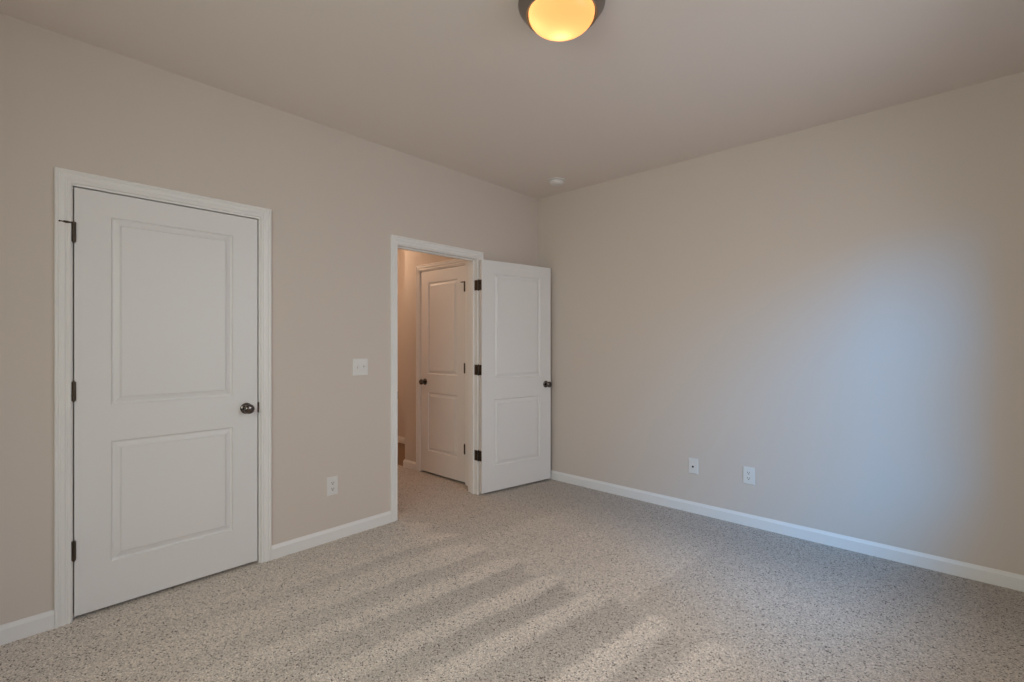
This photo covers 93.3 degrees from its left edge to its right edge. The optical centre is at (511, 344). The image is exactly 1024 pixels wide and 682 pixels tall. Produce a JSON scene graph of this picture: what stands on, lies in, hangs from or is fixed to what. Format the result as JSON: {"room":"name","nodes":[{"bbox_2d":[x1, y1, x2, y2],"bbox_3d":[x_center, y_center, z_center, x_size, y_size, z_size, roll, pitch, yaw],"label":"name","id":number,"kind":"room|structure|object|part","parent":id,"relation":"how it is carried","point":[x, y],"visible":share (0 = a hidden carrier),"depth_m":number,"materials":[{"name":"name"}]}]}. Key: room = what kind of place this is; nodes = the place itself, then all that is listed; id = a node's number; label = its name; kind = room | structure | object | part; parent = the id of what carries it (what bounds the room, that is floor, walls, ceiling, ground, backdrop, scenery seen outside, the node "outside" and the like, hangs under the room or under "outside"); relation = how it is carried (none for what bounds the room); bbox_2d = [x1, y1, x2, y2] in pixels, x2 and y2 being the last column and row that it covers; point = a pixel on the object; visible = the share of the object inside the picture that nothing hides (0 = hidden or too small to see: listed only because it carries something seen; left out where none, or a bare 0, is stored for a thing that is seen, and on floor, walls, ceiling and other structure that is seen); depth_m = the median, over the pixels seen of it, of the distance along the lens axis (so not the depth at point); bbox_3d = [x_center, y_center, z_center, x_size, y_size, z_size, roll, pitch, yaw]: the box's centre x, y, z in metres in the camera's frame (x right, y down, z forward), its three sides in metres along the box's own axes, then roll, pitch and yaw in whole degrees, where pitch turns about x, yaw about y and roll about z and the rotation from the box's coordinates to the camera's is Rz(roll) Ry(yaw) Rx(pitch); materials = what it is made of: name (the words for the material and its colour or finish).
{"room":"empty bedroom","nodes":[
{"label":"empty bedroom","id":0,"kind":"room"},
{"bbox_2d":[0,13,537,624],"bbox_3d":[-1.356,-0.069,3.128,0.115,2.743,4.650,0,0,43],"label":"wall","id":1,"kind":"structure","parent":0,"point":[336,198],"depth_m":2.90,"materials":[{"name":"beige paint"}]},
{"bbox_2d":[58,187,258,616],"bbox_3d":[-1.792,0.272,2.547,0.100,2.023,0.878,0,0,43],"label":"door","id":2,"kind":"structure","parent":1,"relation":"in","point":[164,383],"depth_m":2.52,"materials":[{"name":"white paint"}]},
{"bbox_3d":[-1.527,0.374,2.803,0.056,0.057,0.057,0,0,43],"label":"knob","id":3,"kind":"part","parent":2,"relation":"part of","materials":[{"name":"brown metal"}]},
{"bbox_2d":[54,167,271,627],"bbox_3d":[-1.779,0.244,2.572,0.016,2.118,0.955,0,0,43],"label":"trim","id":4,"kind":"structure","parent":1,"relation":"attached to","point":[63,178],"depth_m":2.25,"materials":[{"name":"white wood"}]},
{"bbox_2d":[326,475,337,495],"bbox_3d":[-1.193,0.941,3.213,0.011,0.123,0.078,0,0,43],"label":"electrical outlet","id":5,"kind":"object","parent":1,"relation":"attached to","point":[331,482],"visible":1,"depth_m":3.21,"materials":[{"name":"white plastic"}]},
{"bbox_2d":[352,358,367,375],"bbox_3d":[-1.050,0.157,3.360,0.021,0.117,0.117,0,0,43],"label":"light switch","id":6,"kind":"object","parent":1,"relation":"attached to","point":[359,366],"visible":1,"depth_m":3.36,"materials":[{"name":"white plastic"}]},
{"bbox_2d":[390,234,483,521],"bbox_3d":[-0.570,0.249,3.886,0.016,2.108,0.938,0,0,43],"label":"trim","id":7,"kind":"structure","parent":1,"relation":"attached to","point":[395,240],"depth_m":3.57,"materials":[{"name":"white wood"}]},
{"bbox_2d":[398,244,477,494],"bbox_3d":[-0.618,0.273,3.930,0.115,2.061,0.848,0,0,43],"label":"trim","id":8,"kind":"structure","parent":1,"relation":"attached to","point":[472,262],"depth_m":4.21,"materials":[{"name":"white wood"}]},
{"bbox_2d":[0,470,1023,645],"bbox_3d":[-0.056,1.262,1.931,3.420,0.083,4.650,0,0,43],"label":"baseboard","id":9,"kind":"structure","parent":1,"relation":"attached to","point":[992,576],"depth_m":3.09,"materials":[{"name":"white wood"}]},
{"bbox_2d":[474,259,551,493],"bbox_3d":[0.037,0.276,4.404,0.816,2.014,0.166,0,0,-38],"label":"door","id":10,"kind":"structure","parent":1,"relation":"in","point":[513,370],"depth_m":4.36,"materials":[{"name":"white paint"}]},
{"bbox_2d":[405,250,454,461],"bbox_3d":[-0.481,-0.069,5.006,1.140,2.743,0.700,0,0,43],"label":"wall","id":11,"kind":"structure","parent":0,"point":[413,259],"depth_m":5.05,"materials":[{"name":"beige paint"}]},
{"bbox_2d":[419,265,464,481],"bbox_3d":[-0.688,0.274,4.700,0.682,2.018,0.100,0,0,43],"label":"door","id":12,"kind":"structure","parent":11,"relation":"in","point":[442,381],"depth_m":4.70,"materials":[{"name":"white paint"}]},
{"bbox_2d":[416,259,467,485],"bbox_3d":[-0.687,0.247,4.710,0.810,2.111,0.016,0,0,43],"label":"trim","id":13,"kind":"structure","parent":11,"relation":"attached to","point":[452,262],"depth_m":4.82,"materials":[{"name":"white wood"}]},
{"bbox_2d":[0,442,1023,681],"bbox_3d":[-1.126,1.341,2.984,6.620,0.084,4.950,0,0,43],"label":"floor","id":14,"kind":"structure","parent":0,"point":[546,580],"depth_m":2.36,"materials":[{"name":"carpet"}]},
{"bbox_2d":[0,0,1023,198],"bbox_3d":[-1.126,-1.490,2.984,6.620,0.100,4.950,0,0,43],"label":"ceiling","id":15,"kind":"structure","parent":0,"point":[467,87],"depth_m":2.50,"materials":[{"name":"beige paint"}]},
{"bbox_2d":[548,177,564,185],"bbox_3d":[0.391,-1.419,4.245,0.148,0.042,0.148,0,0,43],"label":"smoke detector","id":16,"kind":"object","parent":15,"relation":"attached to","point":[557,181],"visible":1,"depth_m":4.20,"materials":[{"name":"white plastic"}]},
{"bbox_2d":[518,0,604,40],"bbox_3d":[0.208,-1.379,2.036,0.365,0.121,0.365,0,0,43],"label":"ceiling light","id":17,"kind":"object","parent":15,"relation":"attached to","point":[553,20],"visible":1,"depth_m":1.99,"materials":[{"name":"yellow glass"}]},
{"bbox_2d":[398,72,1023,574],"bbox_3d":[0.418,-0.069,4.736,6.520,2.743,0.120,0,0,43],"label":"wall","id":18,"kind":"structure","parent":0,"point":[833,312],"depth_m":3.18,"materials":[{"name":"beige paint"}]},
{"bbox_2d":[688,458,697,474],"bbox_3d":[1.401,0.942,3.739,0.076,0.120,0.017,0,0,43],"label":"cable jack","id":19,"kind":"object","parent":18,"relation":"attached to","point":[692,462],"visible":1,"depth_m":3.74,"materials":[{"name":"white plastic"}]},
{"bbox_2d":[743,466,754,484],"bbox_3d":[1.699,0.942,3.469,0.078,0.123,0.011,0,0,43],"label":"electrical outlet","id":20,"kind":"object","parent":18,"relation":"attached to","point":[748,472],"visible":1,"depth_m":3.46,"materials":[{"name":"white plastic"}]},
{"bbox_3d":[-1.718,-0.069,5.024,2.985,2.743,2.350,0,0,43],"label":"wall","id":21,"kind":"structure","parent":0,"visible":0},
{"bbox_2d":[398,436,415,470],"bbox_3d":[-1.972,1.262,5.359,1.959,0.083,2.200,0,0,43],"label":"baseboard","id":22,"kind":"structure","parent":21,"relation":"attached to","point":[408,464],"depth_m":5.09,"materials":[{"name":"white wood"}]}
]}

